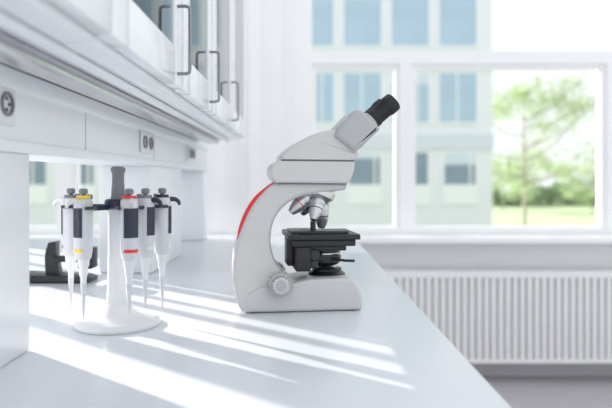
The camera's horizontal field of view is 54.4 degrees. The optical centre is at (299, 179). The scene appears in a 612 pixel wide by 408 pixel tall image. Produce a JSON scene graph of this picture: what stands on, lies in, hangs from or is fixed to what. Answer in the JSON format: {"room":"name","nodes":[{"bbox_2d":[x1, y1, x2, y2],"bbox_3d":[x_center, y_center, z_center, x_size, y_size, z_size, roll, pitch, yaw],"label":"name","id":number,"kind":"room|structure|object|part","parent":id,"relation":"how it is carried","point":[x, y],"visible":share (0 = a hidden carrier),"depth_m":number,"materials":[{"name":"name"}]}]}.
{"room":"science laboratory","nodes":[
{"label":"science laboratory","id":0,"kind":"room"},
{"bbox_2d":[228,0,611,267],"bbox_3d":[0.250,-0.518,3.600,5.900,3.300,0.300,0,0,0],"label":"wall","id":1,"kind":"structure","parent":0,"point":[385,255],"depth_m":3.45,"materials":[{"name":"white paint"}]},
{"bbox_2d":[29,140,227,234],"bbox_3d":[-1.360,-0.758,3.510,1.880,2.220,0.080,0,0,0],"label":"window","id":2,"kind":"structure","parent":1,"relation":"in","point":[68,175],"depth_m":3.47,"materials":[{"name":"white paint"}]},
{"bbox_3d":[-1.800,-0.196,3.513,0.800,0.965,0.055,0,0,0],"label":"sash","id":3,"kind":"part","parent":2,"relation":"part of","materials":[{"name":"white paint"}]},
{"bbox_3d":[-0.926,-0.196,3.513,0.812,0.965,0.055,0,0,0],"label":"sash","id":4,"kind":"part","parent":2,"relation":"part of","materials":[{"name":"white paint"}]},
{"bbox_2d":[241,0,282,234],"bbox_3d":[-0.220,-0.775,3.405,0.240,2.185,0.090,0,0,0],"label":"trim","id":5,"kind":"structure","parent":1,"relation":"attached to","point":[262,144],"depth_m":3.40,"materials":[{"name":"white paint"}]},
{"bbox_2d":[29,235,611,243],"bbox_3d":[0.250,0.335,3.370,5.900,0.035,0.160,0,0,0],"label":"window sill","id":6,"kind":"structure","parent":1,"relation":"attached to","point":[364,239],"depth_m":3.29,"materials":[{"name":"white paint"}]},
{"bbox_2d":[295,0,611,234],"bbox_3d":[1.435,-0.758,3.510,2.930,2.220,0.080,0,0,0],"label":"window","id":7,"kind":"structure","parent":1,"relation":"in","point":[404,64],"depth_m":3.47,"materials":[{"name":"white paint"}]},
{"bbox_3d":[0.327,-0.196,3.513,0.513,0.965,0.055,0,0,0],"label":"sash","id":8,"kind":"part","parent":7,"relation":"part of","materials":[{"name":"white paint"}]},
{"bbox_3d":[1.220,-0.196,3.513,1.139,0.965,0.055,0,0,0],"label":"sash","id":9,"kind":"part","parent":7,"relation":"part of","materials":[{"name":"white paint"}]},
{"bbox_2d":[382,268,611,362],"bbox_3d":[1.365,0.819,3.372,2.370,0.626,0.154,0,0,0],"label":"radiator","id":10,"kind":"object","parent":1,"relation":"attached to","point":[489,315],"visible":0.64,"depth_m":3.30,"materials":[{"name":"white metal"}]},
{"bbox_2d":[382,268,611,271],"bbox_3d":[1.365,0.509,3.366,2.370,0.006,0.082,0,0,0],"label":"grille","id":11,"kind":"object","parent":10,"relation":"attached to","point":[385,269],"depth_m":3.36,"materials":[{"name":"white metal"}]},
{"bbox_2d":[470,363,611,375],"bbox_3d":[0.250,1.095,3.441,5.900,0.075,0.018,0,0,0],"label":"baseboard","id":12,"kind":"structure","parent":1,"relation":"attached to","point":[485,369],"depth_m":3.43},
{"bbox_2d":[482,376,611,407],"bbox_3d":[0.250,1.192,1.275,5.900,0.120,4.950,0,0,0],"label":"floor","id":13,"kind":"structure","parent":0,"point":[517,391],"depth_m":3.20,"materials":[{"name":"grey"}]},
{"bbox_2d":[0,238,510,407],"bbox_3d":[-0.467,0.682,0.965,1.367,0.900,2.830,0,0,0],"label":"laboratory bench","id":14,"kind":"object","parent":13,"relation":"on","point":[203,351],"visible":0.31,"depth_m":0.79,"materials":[{"name":"white laminate"}]},
{"bbox_2d":[29,241,97,282],"bbox_3d":[-0.575,0.186,1.365,0.210,0.092,0.070,0,0,0],"label":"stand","id":15,"kind":"object","parent":14,"relation":"on","point":[53,273],"visible":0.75,"depth_m":1.35,"materials":[{"name":"black plastic"}]},
{"bbox_3d":[-0.578,0.222,1.365,0.205,0.020,0.070,0,0,0],"label":"plate","id":16,"kind":"part","parent":15,"relation":"part of","materials":[{"name":"black plastic"}]},
{"bbox_3d":[-0.515,0.178,1.365,0.090,0.048,0.040,0,0,0],"label":"arm","id":17,"kind":"part","parent":15,"relation":"part of","materials":[{"name":"black plastic"}]},
{"bbox_2d":[0,11,228,366],"bbox_3d":[-0.375,0.044,0.980,0.250,0.374,2.760,0,0,0],"label":"shelf unit","id":18,"kind":"object","parent":14,"relation":"on","point":[41,121],"visible":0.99,"depth_m":0.89,"materials":[{"name":"white metal"}]},
{"bbox_2d":[0,85,15,126],"bbox_3d":[-0.365,-0.094,0.736,0.004,0.052,0.050,0,0,0],"label":"power socket","id":19,"kind":"object","parent":18,"relation":"attached to","point":[7,92],"depth_m":0.74,"materials":[{"name":"grey plastic"}]},
{"bbox_2d":[0,0,109,41],"bbox_3d":[-0.367,-0.543,0.360,0.387,0.800,0.517,0,0,0],"label":"upper cabinet","id":20,"kind":"object","parent":18,"relation":"on","point":[57,20],"visible":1,"depth_m":0.55,"materials":[{"name":"white paint"}]},
{"bbox_3d":[-0.205,-0.545,0.360,0.019,0.788,0.514,0,0,0],"label":"door","id":21,"kind":"part","parent":20,"relation":"part of","materials":[{"name":"white paint"}]},
{"bbox_2d":[0,0,191,94],"bbox_3d":[-0.367,-0.543,0.810,0.387,0.800,0.377,0,0,0],"label":"upper cabinet","id":22,"kind":"object","parent":18,"relation":"on","point":[143,47],"visible":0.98,"depth_m":0.79,"materials":[{"name":"white paint"}]},
{"bbox_3d":[-0.205,-0.545,0.810,0.019,0.788,0.374,0,0,0],"label":"door","id":23,"kind":"part","parent":22,"relation":"part of","materials":[{"name":"white paint"}]},
{"bbox_3d":[-0.202,-0.545,0.810,0.004,0.676,0.262,0,0,0],"label":"glass pane","id":24,"kind":"part","parent":22,"relation":"part of","materials":[{"name":"clear glass"}]},
{"bbox_3d":[-0.185,-0.224,0.952,0.024,0.113,0.006,0,0,0],"label":"handle","id":25,"kind":"part","parent":22,"relation":"part of","materials":[{"name":"metal"}]},
{"bbox_3d":[-0.305,-0.135,1.000,0.040,0.016,2.200,0,0,0],"label":"light rail","id":26,"kind":"part","parent":18,"relation":"part of","materials":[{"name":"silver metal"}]},
{"bbox_3d":[-0.256,-0.138,1.000,0.012,0.010,2.200,0,0,0],"label":"light rail","id":27,"kind":"part","parent":18,"relation":"part of","materials":[{"name":"white metal"}]},
{"bbox_2d":[140,130,153,154],"bbox_3d":[-0.364,-0.089,1.420,0.008,0.052,0.110,0,0,0],"label":"power socket","id":28,"kind":"object","parent":18,"relation":"attached to","point":[146,136],"depth_m":1.40,"materials":[{"name":"grey plastic"}]},
{"bbox_2d":[82,0,219,115],"bbox_3d":[-0.367,-0.543,1.170,0.387,0.800,0.337,0,0,0],"label":"upper cabinet","id":29,"kind":"object","parent":18,"relation":"on","point":[195,98],"visible":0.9,"depth_m":1.17,"materials":[{"name":"white paint"}]},
{"bbox_3d":[-0.205,-0.545,1.170,0.019,0.788,0.334,0,0,0],"label":"door","id":30,"kind":"part","parent":29,"relation":"part of","materials":[{"name":"white paint"}]},
{"bbox_3d":[-0.202,-0.545,1.170,0.004,0.676,0.222,0,0,0],"label":"glass pane","id":31,"kind":"part","parent":29,"relation":"part of","materials":[{"name":"clear glass"}]},
{"bbox_3d":[-0.185,-0.224,1.292,0.024,0.113,0.006,0,0,0],"label":"handle","id":32,"kind":"part","parent":29,"relation":"part of","materials":[{"name":"metal"}]},
{"bbox_2d":[136,0,238,130],"bbox_3d":[-0.367,-0.543,1.540,0.387,0.800,0.397,0,0,0],"label":"upper cabinet","id":33,"kind":"object","parent":18,"relation":"on","point":[221,118],"visible":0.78,"depth_m":1.56,"materials":[{"name":"white paint"}]},
{"bbox_3d":[-0.205,-0.545,1.540,0.019,0.788,0.394,0,0,0],"label":"door","id":34,"kind":"part","parent":33,"relation":"part of","materials":[{"name":"white paint"}]},
{"bbox_3d":[-0.202,-0.545,1.540,0.004,0.676,0.282,0,0,0],"label":"glass pane","id":35,"kind":"part","parent":33,"relation":"part of","materials":[{"name":"clear glass"}]},
{"bbox_3d":[-0.185,-0.224,1.692,0.024,0.113,0.006,0,0,0],"label":"handle","id":36,"kind":"part","parent":33,"relation":"part of","materials":[{"name":"metal"}]},
{"bbox_2d":[188,145,194,161],"bbox_3d":[-0.365,-0.089,2.000,0.004,0.052,0.110,0,0,0],"label":"power socket","id":37,"kind":"object","parent":18,"relation":"attached to","point":[191,148],"depth_m":1.99,"materials":[{"name":"grey plastic"}]},
{"bbox_2d":[175,0,245,139],"bbox_3d":[-0.378,-0.543,1.945,0.364,0.800,0.407,0,0,0],"label":"upper cabinet","id":38,"kind":"object","parent":18,"relation":"on","point":[238,131],"visible":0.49,"depth_m":1.97,"materials":[{"name":"white paint"}]},
{"bbox_3d":[-0.205,-0.545,1.945,0.019,0.788,0.404,0,0,0],"label":"door","id":39,"kind":"part","parent":38,"relation":"part of","materials":[{"name":"white paint"}]},
{"bbox_3d":[-0.202,-0.545,1.945,0.004,0.676,0.292,0,0,0],"label":"glass pane","id":40,"kind":"part","parent":38,"relation":"part of","materials":[{"name":"clear glass"}]},
{"bbox_2d":[61,166,167,334],"bbox_3d":[-0.294,0.105,0.950,0.165,0.253,0.136,0,0,0],"label":"stand","id":41,"kind":"object","parent":14,"relation":"on","point":[115,318],"visible":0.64,"depth_m":0.94,"materials":[{"name":"white plastic"}]},
{"bbox_2d":[53,188,79,307],"bbox_3d":[-0.376,0.109,0.956,0.044,0.192,0.027,0,0,0],"label":"pipette","id":42,"kind":"object","parent":41,"relation":"hanging from","point":[67,245],"visible":0.81,"depth_m":0.95,"materials":[{"name":"grey plastic"}]},
{"bbox_2d":[65,188,92,319],"bbox_3d":[-0.331,0.113,0.897,0.027,0.199,0.042,0,0,17],"label":"pipette","id":43,"kind":"object","parent":41,"relation":"hanging from","point":[82,218],"visible":0.99,"depth_m":0.90,"materials":[{"name":"grey plastic"}]},
{"bbox_3d":[-0.336,0.065,0.895,0.022,0.045,0.007,0,0,38],"label":"grip panel","id":44,"kind":"part","parent":43,"relation":"part of","materials":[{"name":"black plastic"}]},
{"bbox_3d":[-0.343,0.043,0.956,0.068,0.009,0.041,0,0,0],"label":"holder arm","id":45,"kind":"part","parent":41,"relation":"part of","materials":[{"name":"black plastic"}]},
{"bbox_3d":[-0.318,0.043,0.918,0.041,0.009,0.051,0,0,38],"label":"holder arm","id":46,"kind":"part","parent":41,"relation":"part of","materials":[{"name":"black plastic"}]},
{"bbox_3d":[-0.291,0.004,0.952,0.024,0.052,0.024,0,0,0],"label":"carry knob","id":47,"kind":"part","parent":41,"relation":"part of","materials":[{"name":"grey plastic"}]},
{"bbox_2d":[120,188,137,313],"bbox_3d":[-0.257,0.107,0.892,0.027,0.189,0.043,0,0,-11],"label":"pipette","id":48,"kind":"object","parent":41,"relation":"hanging from","point":[129,203],"visible":1,"depth_m":0.89,"materials":[{"name":"grey plastic"}]},
{"bbox_3d":[-0.252,0.065,0.889,0.022,0.045,0.007,0,0,-32],"label":"grip panel","id":49,"kind":"part","parent":48,"relation":"part of","materials":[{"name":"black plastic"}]},
{"bbox_3d":[-0.268,0.043,0.914,0.041,0.009,0.053,0,0,-32],"label":"holder arm","id":50,"kind":"part","parent":41,"relation":"part of","materials":[{"name":"black plastic"}]},
{"bbox_2d":[137,188,162,307],"bbox_3d":[-0.236,0.107,0.939,0.044,0.189,0.027,0,0,0],"label":"pipette","id":51,"kind":"object","parent":41,"relation":"hanging from","point":[146,217],"visible":0.98,"depth_m":0.93,"materials":[{"name":"grey plastic"}]},
{"bbox_3d":[-0.233,0.065,0.936,0.007,0.045,0.022,0,0,15],"label":"grip panel","id":52,"kind":"part","parent":51,"relation":"part of","materials":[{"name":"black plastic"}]},
{"bbox_3d":[-0.243,0.043,0.972,0.063,0.009,0.041,0,0,0],"label":"holder arm","id":53,"kind":"part","parent":41,"relation":"part of","materials":[{"name":"black plastic"}]},
{"bbox_2d":[153,188,180,307],"bbox_3d":[-0.218,0.111,0.972,0.043,0.196,0.027,0,0,0],"label":"pipette","id":54,"kind":"object","parent":41,"relation":"hanging from","point":[163,216],"visible":0.89,"depth_m":0.96,"materials":[{"name":"grey plastic"}]},
{"bbox_3d":[-0.214,0.065,0.975,0.007,0.045,0.022,0,0,-17],"label":"grip panel","id":55,"kind":"part","parent":54,"relation":"part of","materials":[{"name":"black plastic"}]},
{"bbox_2d":[232,94,399,312],"bbox_3d":[0.027,0.037,1.103,0.305,0.388,0.172,0,0,-7],"label":"microscope","id":56,"kind":"object","parent":14,"relation":"on","point":[309,172],"visible":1,"depth_m":1.06,"materials":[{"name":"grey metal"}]},
{"bbox_3d":[-0.034,0.180,1.028,0.045,0.045,0.017,0,0,-7],"label":"focus knob","id":57,"kind":"part","parent":56,"relation":"part of","materials":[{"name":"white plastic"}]},
{"bbox_3d":[-0.050,0.180,1.161,0.045,0.045,0.017,0,0,-7],"label":"focus knob","id":58,"kind":"part","parent":56,"relation":"part of","materials":[{"name":"grey plastic"}]},
{"bbox_3d":[-0.032,0.180,1.015,0.031,0.031,0.009,0,0,-7],"label":"fine focus knob","id":59,"kind":"part","parent":56,"relation":"part of","materials":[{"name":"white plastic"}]},
{"bbox_3d":[-0.021,0.114,1.097,0.208,0.229,0.113,0,0,-7],"label":"arm","id":60,"kind":"part","parent":56,"relation":"part of","materials":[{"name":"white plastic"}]},
{"bbox_3d":[0.023,0.115,1.063,0.024,0.083,0.024,0,0,-7],"label":"stage knob","id":61,"kind":"part","parent":56,"relation":"part of","materials":[{"name":"black plastic"}]},
{"bbox_3d":[0.036,0.111,1.104,0.128,0.031,0.130,0,0,-7],"label":"stage plate","id":62,"kind":"part","parent":56,"relation":"part of","materials":[{"name":"black plastic"}]},
{"bbox_3d":[0.073,0.143,1.070,0.054,0.007,0.008,0,0,23],"label":"condenser lever","id":63,"kind":"part","parent":56,"relation":"part of","materials":[{"name":"black plastic"}]},
{"label":"outside","id":64,"kind":"structure","parent":0,"visible":0},
{"bbox_2d":[492,195,595,225],"bbox_3d":[15.000,4.182,84.000,150.000,0.100,152.000,0,0,0],"label":"ground","id":65,"kind":"structure","parent":64,"point":[562,215],"depth_m":69.25,"materials":[{"name":"green plant"}]},
{"bbox_2d":[29,0,493,225],"bbox_3d":[-8.150,-6.368,32.190,35.800,21.000,4.620,0,0,0],"label":"office building","id":66,"kind":"structure","parent":65,"relation":"on","point":[455,138],"depth_m":29.94,"materials":[{"name":"concrete"}]},
{"bbox_2d":[356,153,379,158],"bbox_3d":[3.243,-1.228,29.927,1.570,0.300,0.015,0,0,0],"label":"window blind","id":67,"kind":"object","parent":66,"relation":"hanging from","point":[361,155],"depth_m":29.92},
{"bbox_2d":[444,153,475,164],"bbox_3d":[8.043,-1.078,29.927,1.570,0.600,0.015,0,0,0],"label":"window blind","id":68,"kind":"object","parent":66,"relation":"hanging from","point":[449,158],"depth_m":29.92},
{"bbox_2d":[492,147,545,210],"bbox_3d":[27.325,0.003,79.795,12.264,8.263,12.945,0,0,0],"label":"tree","id":69,"kind":"object","parent":65,"relation":"on","point":[493,165],"visible":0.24,"depth_m":79.03,"materials":[{"name":"green plant"}]},
{"bbox_2d":[492,70,595,225],"bbox_3d":[16.203,-1.906,42.183,11.588,12.081,12.179,0,0,-37],"label":"tree","id":70,"kind":"object","parent":65,"relation":"on","point":[522,93],"visible":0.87,"depth_m":41.11,"materials":[{"name":"green plant"}]},
{"bbox_2d":[492,180,595,205],"bbox_3d":[52.528,2.182,94.990,65.430,4.426,4.575,0,0,0],"label":"hedge","id":71,"kind":"object","parent":65,"relation":"on","point":[545,193],"visible":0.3,"depth_m":93.69,"materials":[{"name":"green plant"}]},
{"bbox_2d":[537,157,595,214],"bbox_3d":[34.140,-0.047,70.258,10.971,8.363,10.452,0,0,-39],"label":"tree","id":72,"kind":"object","parent":65,"relation":"on","point":[591,184],"visible":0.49,"depth_m":69.96,"materials":[{"name":"green plant"}]}
]}

